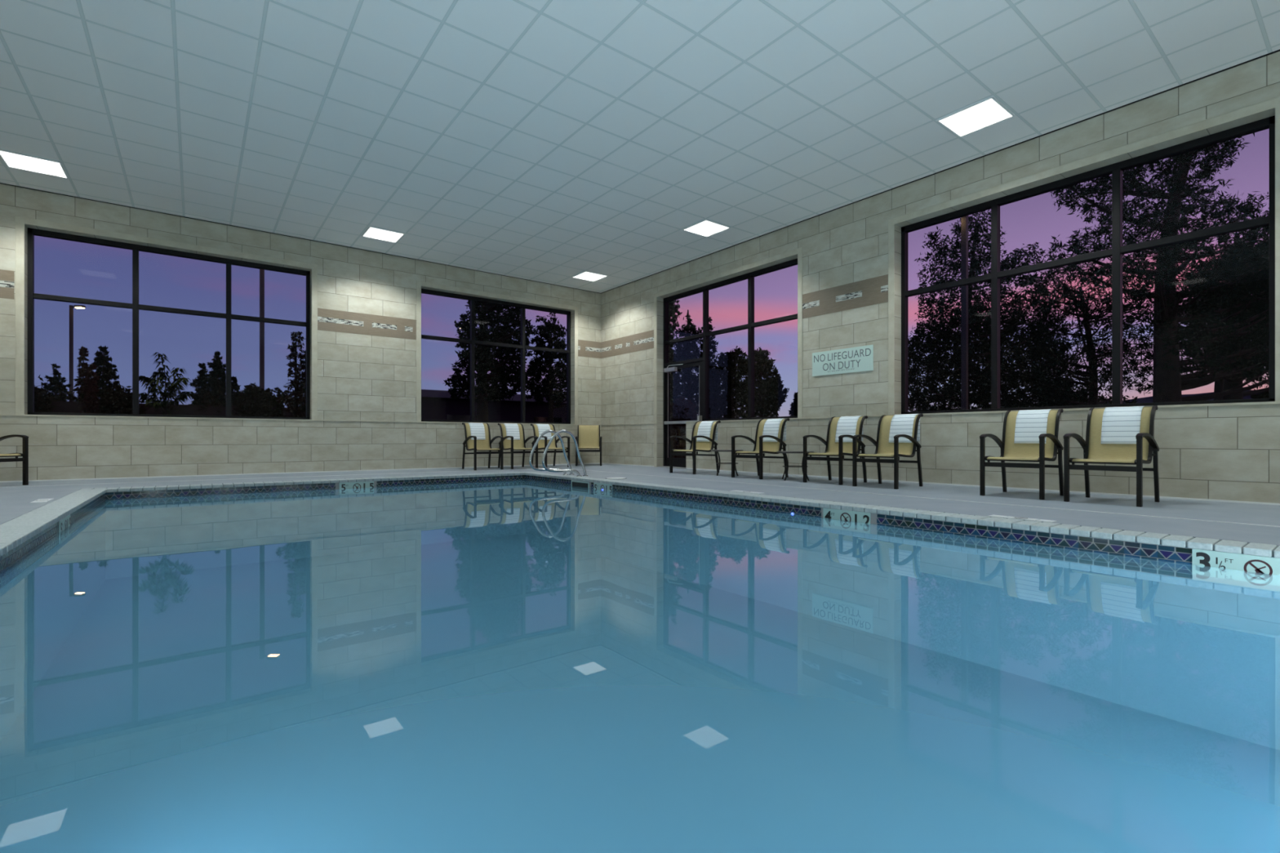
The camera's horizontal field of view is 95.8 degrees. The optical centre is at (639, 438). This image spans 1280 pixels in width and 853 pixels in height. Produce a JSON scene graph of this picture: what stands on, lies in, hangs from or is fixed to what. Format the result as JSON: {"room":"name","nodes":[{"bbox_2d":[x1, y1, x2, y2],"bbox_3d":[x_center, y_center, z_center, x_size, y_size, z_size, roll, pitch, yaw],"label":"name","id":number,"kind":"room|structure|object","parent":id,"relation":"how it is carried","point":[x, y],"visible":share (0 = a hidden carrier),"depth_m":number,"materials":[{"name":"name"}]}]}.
{"room":"indoor swimming pool","nodes":[
{"label":"indoor swimming pool","id":0,"kind":"room"},
{"bbox_2d":[0,183,600,480],"bbox_3d":[-5.322,-1.459,11.121,11.390,4.550,0.320,0,0,-38],"label":"wall","id":1,"kind":"structure","parent":0,"point":[361,377],"depth_m":10.48,"materials":[{"name":"stone"}]},
{"bbox_2d":[15,216,317,419],"bbox_3d":[-7.354,-1.748,9.351,3.780,2.811,0.011,0,0,-38],"label":"trim","id":2,"kind":"structure","parent":1,"relation":"attached to","point":[20,221],"depth_m":8.49,"materials":[{"name":"tile"}]},
{"bbox_2d":[27,227,310,419],"bbox_3d":[-7.498,-1.696,9.538,3.600,2.735,0.100,0,0,-38],"label":"window","id":3,"kind":"structure","parent":1,"relation":"in","point":[135,248],"depth_m":9.14,"materials":[{"name":"brown metal"}]},
{"bbox_2d":[0,269,600,358],"bbox_3d":[-5.224,-2.172,10.992,10.747,0.400,0.004,0,0,-38],"label":"trim","id":4,"kind":"structure","parent":1,"relation":"attached to","point":[330,320],"depth_m":10.98,"materials":[{"name":"beige tile"}]},
{"bbox_2d":[0,413,600,425],"bbox_3d":[-5.221,-0.332,10.989,10.750,0.022,0.012,0,0,-38],"label":"trim","id":5,"kind":"structure","parent":1,"relation":"attached to","point":[0,414],"depth_m":9.83,"materials":[{"name":"stone"}]},
{"bbox_2d":[421,288,570,424],"bbox_3d":[-3.120,-1.696,12.901,3.580,2.735,0.100,0,0,-38],"label":"window","id":6,"kind":"structure","parent":1,"relation":"in","point":[472,341],"depth_m":13.10,"materials":[{"name":"brown metal"}]},
{"bbox_2d":[416,280,577,424],"bbox_3d":[-2.977,-1.748,12.714,3.760,2.811,0.011,0,0,-38],"label":"trim","id":7,"kind":"structure","parent":1,"relation":"attached to","point":[419,284],"depth_m":12.11,"materials":[{"name":"tile"}]},
{"bbox_2d":[0,0,1279,293],"bbox_3d":[-0.853,-3.634,5.304,10.750,0.100,14.350,0,0,-38],"label":"ceiling","id":8,"kind":"structure","parent":0,"point":[547,141],"depth_m":6.10,"materials":[{"name":"tile"}]},
{"bbox_2d":[0,149,69,178],"bbox_3d":[-7.905,-3.578,7.548,0.584,0.012,0.584,0,0,-38],"label":"recessed light","id":9,"kind":"object","parent":8,"relation":"in","point":[11,159],"visible":1,"depth_m":7.52,"materials":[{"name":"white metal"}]},
{"bbox_2d":[361,226,405,242],"bbox_3d":[-4.507,-3.578,10.158,0.584,0.012,0.584,0,0,-38],"label":"recessed light","id":10,"kind":"object","parent":8,"relation":"in","point":[371,232],"visible":1,"depth_m":10.15,"materials":[{"name":"white plastic"}]},
{"bbox_2d":[571,271,608,281],"bbox_3d":[-1.108,-3.578,12.769,0.584,0.012,0.584,0,0,-38],"label":"recessed light","id":11,"kind":"object","parent":8,"relation":"in","point":[585,275],"visible":1,"depth_m":12.75,"materials":[{"name":"white plastic"}]},
{"bbox_2d":[682,218,730,236],"bbox_3d":[1.130,-3.578,9.854,0.584,0.012,0.584,0,0,-38],"label":"recessed light","id":12,"kind":"object","parent":8,"relation":"in","point":[705,228],"visible":1,"depth_m":9.83,"materials":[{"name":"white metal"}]},
{"bbox_2d":[936,95,1014,137],"bbox_3d":[3.741,-3.578,6.456,0.584,0.012,0.584,0,0,-38],"label":"recessed light","id":13,"kind":"object","parent":8,"relation":"in","point":[989,111],"visible":1,"depth_m":6.43,"materials":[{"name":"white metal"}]},
{"bbox_2d":[0,463,1279,546],"bbox_3d":[-0.727,0.716,5.402,11.070,0.200,14.350,0,0,-38],"label":"floor","id":14,"kind":"structure","parent":0,"point":[15,502],"depth_m":5.96,"materials":[{"name":"concrete"}]},
{"bbox_2d":[0,434,28,484],"bbox_3d":[-8.520,0.148,7.429,0.760,0.941,0.594,0,0,7],"label":"armchair","id":15,"kind":"object","parent":14,"relation":"on","point":[25,438],"visible":1,"depth_m":7.64,"materials":[{"name":"black metal"}]},
{"bbox_2d":[30,498,53,502],"bbox_3d":[-5.905,0.614,5.717,0.110,0.006,0.412,0,0,-38],"label":"marker","id":16,"kind":"object","parent":14,"relation":"on","point":[39,500],"visible":1,"depth_m":5.69,"materials":[{"name":"white tile"}]},
{"bbox_2d":[462,422,503,470],"bbox_3d":[-3.181,0.148,11.626,0.594,0.941,0.760,0,0,-38],"label":"armchair","id":17,"kind":"object","parent":14,"relation":"on","point":[476,445],"visible":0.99,"depth_m":11.64,"materials":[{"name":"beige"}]},
{"bbox_2d":[468,422,485,439],"bbox_3d":[-3.355,-0.143,11.852,0.300,0.360,0.240,0,0,-38],"label":"striped towel","id":18,"kind":"object","parent":17,"relation":"on","point":[477,429],"visible":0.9,"depth_m":11.80,"materials":[{"name":"white fabric"}]},
{"bbox_2d":[497,422,537,469],"bbox_3d":[-2.571,0.148,12.095,0.594,0.941,0.760,0,0,-38],"label":"armchair","id":19,"kind":"object","parent":14,"relation":"on","point":[513,445],"visible":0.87,"depth_m":12.13,"materials":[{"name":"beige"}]},
{"bbox_2d":[503,423,519,439],"bbox_3d":[-2.744,-0.143,12.321,0.300,0.360,0.240,0,0,-38],"label":"striped towel","id":20,"kind":"object","parent":19,"relation":"on","point":[512,429],"visible":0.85,"depth_m":12.27,"materials":[{"name":"white fabric"}]},
{"bbox_2d":[530,423,569,466],"bbox_3d":[-1.968,0.148,12.558,0.594,0.941,0.760,0,0,-38],"label":"armchair","id":21,"kind":"object","parent":14,"relation":"on","point":[542,444],"visible":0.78,"depth_m":12.58,"materials":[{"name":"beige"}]},
{"bbox_2d":[535,423,551,439],"bbox_3d":[-2.141,-0.143,12.784,0.300,0.360,0.240,0,0,-38],"label":"striped towel","id":22,"kind":"object","parent":21,"relation":"on","point":[542,428],"visible":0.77,"depth_m":12.73,"materials":[{"name":"white fabric"}]},
{"bbox_2d":[528,430,574,475],"bbox_3d":[-1.461,0.241,9.623,0.842,0.766,0.090,0,0,-38],"label":"pool handrail","id":23,"kind":"object","parent":14,"relation":"on","point":[542,434],"visible":0.81,"depth_m":9.56,"materials":[{"name":"silver metal"}]},
{"bbox_2d":[542,429,587,476],"bbox_3d":[-1.193,0.241,9.274,0.842,0.766,0.090,0,0,-38],"label":"pool handrail","id":24,"kind":"object","parent":14,"relation":"on","point":[555,434],"visible":1,"depth_m":9.25,"materials":[{"name":"silver metal"}]},
{"bbox_2d":[575,425,601,466],"bbox_3d":[-1.183,0.148,13.377,0.594,0.941,0.760,0,0,-5],"label":"armchair","id":25,"kind":"object","parent":14,"relation":"on","point":[588,437],"visible":0.94,"depth_m":13.55,"materials":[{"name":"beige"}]},
{"bbox_2d":[605,477,626,479],"bbox_3d":[-0.368,0.612,8.899,0.330,0.009,0.330,0,0,-38],"label":"lid","id":26,"kind":"object","parent":14,"relation":"on","point":[607,477],"visible":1,"depth_m":8.83,"materials":[{"name":"white plastic"}]},
{"bbox_2d":[4,467,1279,527],"bbox_3d":[-1.111,0.615,4.741,7.995,0.003,12.570,0,0,-38],"label":"trim","id":27,"kind":"structure","parent":14,"relation":"on","point":[543,468],"depth_m":6.56,"materials":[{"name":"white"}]},
{"bbox_2d":[669,420,720,474],"bbox_3d":[1.009,0.148,10.417,0.760,0.941,0.594,0,0,-43],"label":"armchair","id":28,"kind":"object","parent":14,"relation":"on","point":[695,446],"visible":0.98,"depth_m":10.37,"materials":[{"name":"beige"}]},
{"bbox_2d":[696,420,717,441],"bbox_3d":[1.228,-0.134,10.596,0.245,0.378,0.300,0,0,-43],"label":"striped towel","id":29,"kind":"object","parent":28,"relation":"on","point":[704,427],"visible":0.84,"depth_m":10.56,"materials":[{"name":"white fabric"}]},
{"bbox_2d":[142,478,1274,557],"bbox_3d":[-1.182,1.236,4.705,6.000,1.160,10.600,0,0,-38],"label":"basin","id":30,"kind":"object","parent":14,"relation":"in","point":[434,478],"visible":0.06,"depth_m":4.23,"materials":[{"name":"blue tile"}]},
{"bbox_2d":[0,475,1191,573],"bbox_3d":[-1.182,0.750,4.705,5.600,0.183,10.200,0,0,-38],"label":"tile","id":31,"kind":"structure","parent":30,"relation":"attached to","point":[1170,553],"depth_m":5.05,"materials":[{"name":"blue tile"}]},
{"bbox_2d":[58,514,70,532],"bbox_3d":[-4.783,0.734,4.814,0.009,0.152,0.480,0,0,-38],"label":"depth marker","id":32,"kind":"object","parent":31,"relation":"attached to","point":[64,523],"visible":0.51,"depth_m":4.76,"materials":[{"name":"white tile"}]},
{"bbox_2d":[339,481,373,488],"bbox_3d":[-4.279,0.734,8.745,0.480,0.152,0.009,0,0,-38],"label":"depth marker","id":33,"kind":"object","parent":31,"relation":"attached to","point":[359,484],"visible":0.57,"depth_m":8.74,"materials":[{"name":"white tile"}]},
{"bbox_2d":[571,480,589,488],"bbox_3d":[-0.931,0.736,8.965,0.007,0.141,0.520,0,0,-38],"label":"skimmer","id":34,"kind":"object","parent":31,"relation":"attached to","point":[574,483],"visible":0.59,"depth_m":8.94,"materials":[{"name":"black plastic"}]},
{"bbox_2d":[593,482,612,491],"bbox_3d":[-0.543,0.734,8.455,0.009,0.152,0.471,0,0,-38],"label":"depth marker","id":35,"kind":"object","parent":31,"relation":"attached to","point":[596,486],"visible":0.63,"depth_m":8.45,"materials":[{"name":"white tile"}]},
{"bbox_2d":[822,507,870,524],"bbox_3d":[1.884,0.734,5.295,0.009,0.152,0.480,0,0,-38],"label":"depth marker","id":36,"kind":"object","parent":31,"relation":"attached to","point":[845,515],"visible":0.67,"depth_m":5.28,"materials":[{"name":"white tile"}]},
{"bbox_2d":[1191,548,1279,575],"bbox_3d":[3.462,0.734,3.241,0.009,0.152,0.540,0,0,-38],"label":"depth marker","id":37,"kind":"object","parent":31,"relation":"attached to","point":[1259,564],"visible":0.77,"depth_m":3.30,"materials":[{"name":"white tile"}]},
{"bbox_2d":[0,480,1279,852],"bbox_3d":[-1.182,0.751,4.705,5.600,0.001,10.200,0,0,-38],"label":"pool water","id":38,"kind":"object","parent":30,"relation":"in","point":[522,666],"visible":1,"depth_m":1.79,"materials":[{"name":"blue liquid"}]},
{"bbox_2d":[0,471,1279,558],"bbox_3d":[-1.182,0.637,4.705,6.080,0.043,10.680,0,0,-38],"label":"pool coping","id":39,"kind":"object","parent":30,"relation":"on","point":[14,532],"visible":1,"depth_m":4.75,"materials":[{"name":"concrete"}]},
{"bbox_2d":[711,449,743,475],"bbox_3d":[1.467,0.406,9.728,0.544,0.430,0.544,0,0,-38],"label":"side table","id":40,"kind":"object","parent":14,"relation":"on","point":[717,451],"visible":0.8,"depth_m":9.58,"materials":[{"name":"grey metal"}]},
{"bbox_2d":[729,489,762,493],"bbox_3d":[1.228,0.614,6.657,0.110,0.006,0.432,0,0,-38],"label":"marker","id":41,"kind":"object","parent":14,"relation":"on","point":[735,490],"visible":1,"depth_m":6.65,"materials":[{"name":"white tile"}]},
{"bbox_2d":[731,417,789,479],"bbox_3d":[1.925,0.148,9.175,0.760,0.941,0.594,0,0,-40],"label":"armchair","id":42,"kind":"object","parent":14,"relation":"on","point":[761,447],"visible":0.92,"depth_m":9.14,"materials":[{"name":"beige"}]},
{"bbox_2d":[762,418,786,441],"bbox_3d":[2.161,-0.134,9.333,0.245,0.378,0.300,0,0,-40],"label":"striped towel","id":43,"kind":"object","parent":42,"relation":"on","point":[771,426],"visible":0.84,"depth_m":9.29,"materials":[{"name":"white fabric"}]},
{"bbox_2d":[776,450,813,480],"bbox_3d":[2.313,0.406,8.626,0.544,0.430,0.544,0,0,-38],"label":"side table","id":44,"kind":"object","parent":14,"relation":"on","point":[784,451],"visible":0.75,"depth_m":8.51,"materials":[{"name":"black metal"}]},
{"bbox_2d":[802,415,867,484],"bbox_3d":[2.767,0.148,8.145,0.760,0.941,0.594,0,0,-40],"label":"armchair","id":45,"kind":"object","parent":14,"relation":"on","point":[833,448],"visible":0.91,"depth_m":8.11,"materials":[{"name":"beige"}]},
{"bbox_2d":[835,415,862,442],"bbox_3d":[3.001,-0.134,8.305,0.245,0.378,0.300,0,0,-40],"label":"striped towel","id":46,"kind":"object","parent":45,"relation":"on","point":[846,425],"visible":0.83,"depth_m":8.26,"materials":[{"name":"white fabric"}]},
{"bbox_2d":[852,413,923,488],"bbox_3d":[3.223,0.148,7.486,0.760,0.941,0.594,0,0,-39],"label":"armchair","id":47,"kind":"object","parent":14,"relation":"on","point":[884,449],"visible":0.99,"depth_m":7.45,"materials":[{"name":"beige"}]},
{"bbox_2d":[888,413,919,442],"bbox_3d":[3.479,-0.134,7.618,0.245,0.378,0.300,0,0,-39],"label":"striped towel","id":48,"kind":"object","parent":47,"relation":"on","point":[900,424],"visible":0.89,"depth_m":7.57,"materials":[{"name":"white fabric"}]},
{"bbox_2d":[979,408,1063,499],"bbox_3d":[4.155,0.148,6.272,0.760,0.941,0.594,0,0,-39],"label":"armchair","id":49,"kind":"object","parent":14,"relation":"on","point":[1042,451],"visible":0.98,"depth_m":6.25,"materials":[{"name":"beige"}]},
{"bbox_2d":[1013,408,1051,443],"bbox_3d":[4.380,-0.134,6.443,0.245,0.378,0.300,0,0,-39],"label":"striped towel","id":50,"kind":"object","parent":49,"relation":"on","point":[1029,424],"visible":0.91,"depth_m":6.40,"materials":[{"name":"white fabric"}]},
{"bbox_2d":[987,515,1057,522],"bbox_3d":[2.928,0.614,4.445,0.110,0.006,0.432,0,0,-38],"label":"marker","id":51,"kind":"object","parent":14,"relation":"on","point":[995,516],"visible":1,"depth_m":4.42,"materials":[{"name":"white tile"}]},
{"bbox_2d":[1062,405,1159,506],"bbox_3d":[4.625,0.148,5.660,0.760,0.941,0.594,0,0,-38],"label":"armchair","id":52,"kind":"object","parent":14,"relation":"on","point":[1146,448],"visible":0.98,"depth_m":5.63,"materials":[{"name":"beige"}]},
{"bbox_2d":[1101,405,1144,444],"bbox_3d":[4.858,-0.134,5.820,0.245,0.378,0.300,0,0,-38],"label":"striped towel","id":53,"kind":"object","parent":52,"relation":"on","point":[1120,425],"visible":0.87,"depth_m":5.77,"materials":[{"name":"white fabric"}]},
{"bbox_2d":[600,51,1279,503],"bbox_3d":[3.634,-1.459,8.549,0.320,4.550,14.670,0,0,-38],"label":"wall","id":54,"kind":"structure","parent":0,"point":[1232,452],"depth_m":8.05,"materials":[{"name":"stone"}]},
{"bbox_2d":[0,462,1279,505],"bbox_3d":[-0.853,0.607,5.304,10.750,0.018,14.350,0,0,-38],"label":"trim","id":55,"kind":"structure","parent":54,"relation":"attached to","point":[1113,494],"depth_m":8.61,"materials":[{"name":"white"}]},
{"bbox_2d":[0,48,1279,293],"bbox_3d":[-0.853,-3.579,5.304,10.750,0.010,14.350,0,0,-38],"label":"trim","id":56,"kind":"structure","parent":54,"relation":"attached to","point":[1277,51],"depth_m":8.51,"materials":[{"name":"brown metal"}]},
{"bbox_2d":[653,247,802,466],"bbox_3d":[1.490,-1.269,11.068,0.011,3.770,3.883,0,0,-38],"label":"trim","id":57,"kind":"structure","parent":54,"relation":"attached to","point":[798,251],"depth_m":10.28,"materials":[{"name":"tile"}]},
{"bbox_2d":[663,257,797,466],"bbox_3d":[1.677,-1.224,11.211,0.100,3.680,3.703,0,0,-38],"label":"window","id":58,"kind":"structure","parent":54,"relation":"in","point":[751,324],"depth_m":11.50,"materials":[{"name":"brown metal"}]},
{"bbox_2d":[657,360,702,468],"bbox_3d":[0.872,-0.476,12.155,0.307,2.185,1.225,0,0,-38],"label":"door","id":59,"kind":"structure","parent":58,"relation":"attached to","point":[679,463],"depth_m":12.28,"materials":[{"name":"brown metal"}]},
{"bbox_2d":[600,274,888,358],"bbox_3d":[3.409,-2.172,8.576,0.004,0.400,14.346,0,0,-38],"label":"trim","id":60,"kind":"structure","parent":54,"relation":"attached to","point":[873,291],"depth_m":9.14,"materials":[{"name":"beige tile"}]},
{"bbox_2d":[812,344,873,376],"bbox_3d":[3.113,-1.194,8.950,0.016,0.380,1.058,0,0,-38],"label":"wall sign","id":61,"kind":"object","parent":54,"relation":"attached to","point":[855,359],"visible":1,"depth_m":8.91,"materials":[{"name":"white plastic"}]},
{"bbox_2d":[600,401,1279,425],"bbox_3d":[2.470,-0.332,9.791,0.012,0.022,11.283,0,0,-38],"label":"trim","id":62,"kind":"structure","parent":54,"relation":"attached to","point":[1259,402],"depth_m":7.13,"materials":[{"name":"stone"}]},
{"bbox_2d":[888,96,1279,414],"bbox_3d":[4.757,-1.748,6.814,0.011,2.811,3.860,0,0,-38],"label":"trim","id":63,"kind":"structure","parent":54,"relation":"attached to","point":[1273,103],"depth_m":6.27,"materials":[{"name":"tile"}]},
{"bbox_2d":[901,115,1275,414],"bbox_3d":[4.944,-1.696,6.958,0.100,2.735,3.680,0,0,-38],"label":"window","id":64,"kind":"structure","parent":54,"relation":"in","point":[1117,250],"depth_m":6.45,"materials":[{"name":"brown metal"}]},
{"label":"outside","id":65,"kind":"structure","parent":0,"visible":0},
{"label":"ground","id":66,"kind":"structure","parent":65,"visible":0},
{"bbox_2d":[34,386,57,412],"bbox_3d":[-20.233,-0.554,19.338,2.866,2.641,1.093,0,0,43],"label":"shrub","id":67,"kind":"object","parent":66,"relation":"on","point":[42,402],"visible":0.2,"depth_m":19.01,"materials":[{"name":"green plant"}]},
{"bbox_2d":[40,363,76,401],"bbox_3d":[-28.228,-1.369,27.797,3.001,4.552,3.098,0,0,-42],"label":"conifer tree","id":68,"kind":"object","parent":66,"relation":"on","point":[55,380],"visible":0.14,"depth_m":27.93,"materials":[{"name":"green plant"}]},
{"bbox_2d":[69,305,85,401],"bbox_3d":[-34.747,-3.721,35.607,0.985,8.975,0.879,0,0,-38],"label":"lamp post","id":69,"kind":"object","parent":66,"relation":"on","point":[71,307],"visible":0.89,"depth_m":35.54,"materials":[{"name":"metal"}]},
{"bbox_2d":[75,346,89,401],"bbox_3d":[-21.144,-1.382,21.967,0.862,4.297,0.886,0,0,19],"label":"slender tree","id":70,"kind":"object","parent":66,"relation":"on","point":[82,352],"visible":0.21,"depth_m":21.93,"materials":[{"name":"green plant"}]},
{"bbox_2d":[80,363,100,413],"bbox_3d":[-17.537,-0.829,18.494,0.868,3.191,0.864,0,0,-38],"label":"slender tree","id":71,"kind":"object","parent":66,"relation":"on","point":[91,402],"visible":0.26,"depth_m":18.44,"materials":[{"name":"green plant"}]},
{"bbox_2d":[71,345,124,401],"bbox_3d":[-22.303,-1.485,23.955,2.680,4.783,2.587,0,0,-38],"label":"conifer tree","id":72,"kind":"object","parent":66,"relation":"on","point":[106,373],"visible":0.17,"depth_m":23.89,"materials":[{"name":"green plant"}]},
{"bbox_2d":[97,385,147,414],"bbox_3d":[-16.622,-0.497,18.474,1.453,2.526,2.757,0,0,-38],"label":"shrub","id":73,"kind":"object","parent":66,"relation":"on","point":[113,402],"visible":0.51,"depth_m":17.91,"materials":[{"name":"green plant"}]},
{"bbox_2d":[138,352,195,414],"bbox_3d":[-7.816,-0.344,9.568,1.492,2.220,0.776,0,0,39],"label":"young tree","id":74,"kind":"object","parent":66,"relation":"on","point":[169,388],"visible":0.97,"depth_m":9.53,"materials":[{"name":"green plant"}]},
{"bbox_2d":[35,374,304,417],"bbox_3d":[-19.685,-0.811,21.747,16.606,3.436,1.970,0,0,-38],"label":"hedge","id":75,"kind":"object","parent":66,"relation":"on","point":[63,406],"visible":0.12,"depth_m":22.60,"materials":[{"name":"green plant"}]},
{"bbox_2d":[188,363,216,405],"bbox_3d":[-18.165,-1.158,24.054,1.782,4.000,1.951,0,0,2],"label":"conifer tree","id":76,"kind":"object","parent":66,"relation":"on","point":[201,381],"visible":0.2,"depth_m":23.88,"materials":[{"name":"green plant"}]},
{"bbox_2d":[204,351,233,405],"bbox_3d":[-22.640,-1.905,31.049,3.671,5.622,3.682,0,0,6],"label":"conifer tree","id":77,"kind":"object","parent":66,"relation":"on","point":[219,369],"visible":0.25,"depth_m":30.81,"materials":[{"name":"green plant"}]},
{"bbox_2d":[222,375,244,405],"bbox_3d":[-18.831,-1.013,26.964,1.847,3.839,1.857,0,0,-3],"label":"conifer tree","id":78,"kind":"object","parent":66,"relation":"on","point":[234,385],"visible":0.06,"depth_m":26.90,"materials":[{"name":"green plant"}]},
{"bbox_2d":[233,382,266,416],"bbox_3d":[-13.370,-0.616,20.011,1.105,2.764,2.468,0,0,-38],"label":"shrub","id":79,"kind":"object","parent":66,"relation":"on","point":[250,392],"visible":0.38,"depth_m":19.70,"materials":[{"name":"green plant"}]},
{"bbox_2d":[259,269,264,388],"bbox_3d":[-16.419,-3.721,25.507,0.985,8.975,0.879,0,0,-38],"label":"lamp post","id":80,"kind":"object","parent":66,"relation":"on","point":[261,271],"visible":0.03,"depth_m":25.44,"materials":[{"name":"metal"}]},
{"bbox_2d":[253,386,285,417],"bbox_3d":[-11.946,-0.484,18.689,0.957,2.501,2.568,0,0,-38],"label":"shrub","id":81,"kind":"object","parent":66,"relation":"on","point":[268,406],"visible":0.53,"depth_m":18.31,"materials":[{"name":"green plant"}]},
{"bbox_2d":[275,331,306,417],"bbox_3d":[-7.162,-0.717,12.017,0.818,3.041,0.811,0,0,20],"label":"slender tree","id":82,"kind":"object","parent":66,"relation":"on","point":[292,404],"visible":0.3,"depth_m":11.95,"materials":[{"name":"green plant"}]},
{"bbox_2d":[297,349,306,414],"bbox_3d":[-7.536,-0.619,12.987,0.527,2.776,0.522,0,0,-38],"label":"slender tree","id":83,"kind":"object","parent":66,"relation":"on","point":[304,408],"visible":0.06,"depth_m":12.92,"materials":[{"name":"green plant"}]},
{"bbox_2d":[444,300,536,421],"bbox_3d":[-6.481,-3.595,25.087,3.862,8.725,3.940,0,0,-12],"label":"pine tree","id":84,"kind":"object","parent":66,"relation":"on","point":[510,318],"visible":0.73,"depth_m":24.23,"materials":[{"name":"green plant"}]},
{"bbox_2d":[421,389,566,422],"bbox_3d":[-8.837,-0.984,34.699,13.200,3.500,6.800,0,0,-38],"label":"building","id":85,"kind":"structure","parent":66,"relation":"on","point":[437,405],"depth_m":31.57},
{"bbox_2d":[525,312,566,422],"bbox_3d":[-4.251,-2.806,28.969,3.282,7.147,3.563,0,0,-1],"label":"pine tree","id":86,"kind":"object","parent":66,"relation":"on","point":[535,371],"visible":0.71,"depth_m":28.40,"materials":[{"name":"green plant"}]},
{"bbox_2d":[668,299,683,436],"bbox_3d":[1.242,-3.103,26.027,1.479,7.740,2.454,0,0,0],"label":"conifer tree","id":87,"kind":"object","parent":66,"relation":"on","point":[674,386],"visible":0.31,"depth_m":25.50,"materials":[{"name":"green plant"}]},
{"bbox_2d":[669,395,697,457],"bbox_3d":[1.486,-0.273,19.988,1.465,2.418,1.511,0,0,-12],"label":"shrub","id":88,"kind":"object","parent":66,"relation":"on","point":[676,429],"visible":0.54,"depth_m":19.66,"materials":[{"name":"green plant"}]},
{"bbox_2d":[674,309,713,418],"bbox_3d":[2.819,-3.174,31.925,2.775,7.883,3.064,0,0,9],"label":"conifer tree","id":89,"kind":"object","parent":66,"relation":"on","point":[689,389],"visible":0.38,"depth_m":31.46,"materials":[{"name":"green plant"}]},
{"bbox_2d":[697,315,719,416],"bbox_3d":[3.637,-2.831,30.011,1.356,7.196,2.115,0,0,-5],"label":"conifer tree","id":90,"kind":"object","parent":66,"relation":"on","point":[712,364],"visible":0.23,"depth_m":29.55,"materials":[{"name":"green plant"}]},
{"bbox_2d":[708,346,757,419],"bbox_3d":[4.235,-1.767,27.010,2.487,5.070,3.347,0,0,13],"label":"leafy tree","id":91,"kind":"object","parent":66,"relation":"on","point":[732,385],"visible":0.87,"depth_m":26.23,"materials":[{"name":"green plant"}]},
{"bbox_2d":[744,346,785,417],"bbox_3d":[6.366,-2.002,29.973,2.243,5.541,3.359,0,0,10],"label":"leafy tree","id":92,"kind":"object","parent":66,"relation":"on","point":[765,403],"visible":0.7,"depth_m":29.34,"materials":[{"name":"green plant"}]},
{"bbox_2d":[774,373,789,416],"bbox_3d":[8.025,-1.539,34.020,1.876,4.614,1.596,0,0,-38],"label":"leafy tree","id":93,"kind":"object","parent":66,"relation":"on","point":[778,376],"visible":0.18,"depth_m":33.66,"materials":[{"name":"green plant"}]},
{"bbox_2d":[788,391,797,416],"bbox_3d":[12.955,-1.500,48.015,3.221,4.814,2.992,0,0,29],"label":"conifer tree","id":94,"kind":"object","parent":66,"relation":"on","point":[793,411],"visible":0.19,"depth_m":47.81,"materials":[{"name":"green plant"}]},
{"bbox_2d":[960,215,968,409],"bbox_3d":[11.544,-3.721,20.993,0.985,8.975,0.879,0,0,-38],"label":"lamp post","id":95,"kind":"object","parent":66,"relation":"on","point":[964,220],"visible":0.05,"depth_m":20.95,"materials":[{"name":"metal"}]},
{"bbox_2d":[675,390,1261,439],"bbox_3d":[21.592,-4.166,35.439,302.423,9.865,349.859,0,0,-38],"label":"hills","id":96,"kind":"structure","parent":66,"relation":"on","point":[1148,399],"depth_m":115.86,"materials":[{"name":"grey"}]},
{"bbox_2d":[908,209,1069,411],"bbox_3d":[16.259,-5.294,26.974,9.043,12.125,4.478,0,0,-3],"label":"leafy tree","id":97,"kind":"object","parent":66,"relation":"on","point":[975,260],"visible":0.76,"depth_m":26.46,"materials":[{"name":"dark green broad leaves"},{"name":"dark bark"}]},
{"bbox_2d":[908,308,1077,411],"bbox_3d":[25.172,-4.705,41.993,14.775,10.943,5.581,0,0,-8],"label":"leafy tree","id":98,"kind":"object","parent":66,"relation":"on","point":[931,325],"visible":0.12,"depth_m":41.37,"materials":[{"name":"green plant"}]},
{"bbox_2d":[1019,266,1153,406],"bbox_3d":[16.355,-2.964,21.160,6.434,7.496,3.424,0,0,-11],"label":"leafy tree","id":99,"kind":"object","parent":66,"relation":"on","point":[1090,379],"visible":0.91,"depth_m":20.55,"materials":[{"name":"dark green broad leaves"},{"name":"dark bark"}]},
{"bbox_2d":[1035,386,1143,407],"bbox_3d":[25.779,-1.260,32.527,7.795,4.054,3.026,0,0,-4],"label":"shrub","id":100,"kind":"object","parent":66,"relation":"on","point":[1102,398],"visible":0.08,"depth_m":32.02,"materials":[{"name":"green plant"}]},
{"bbox_2d":[1040,133,1269,402],"bbox_3d":[14.669,-4.579,14.986,9.653,10.700,3.746,0,0,-6],"label":"pine tree","id":101,"kind":"object","parent":66,"relation":"on","point":[1170,338],"visible":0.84,"depth_m":14.39,"materials":[{"name":"dark green leaf"},{"name":"dark bark"}]},
{"bbox_2d":[1177,234,1269,399],"bbox_3d":[27.773,-4.366,26.101,9.126,10.276,3.759,0,0,-10],"label":"leafy tree","id":102,"kind":"object","parent":66,"relation":"on","point":[1218,387],"visible":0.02,"depth_m":25.85,"materials":[{"name":"green plant"}]},
{"bbox_2d":[1182,251,1269,399],"bbox_3d":[20.533,-2.900,18.973,7.190,7.347,3.128,0,0,-5],"label":"leafy tree","id":103,"kind":"object","parent":66,"relation":"on","point":[1229,382],"visible":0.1,"depth_m":18.80,"materials":[{"name":"green plant"}]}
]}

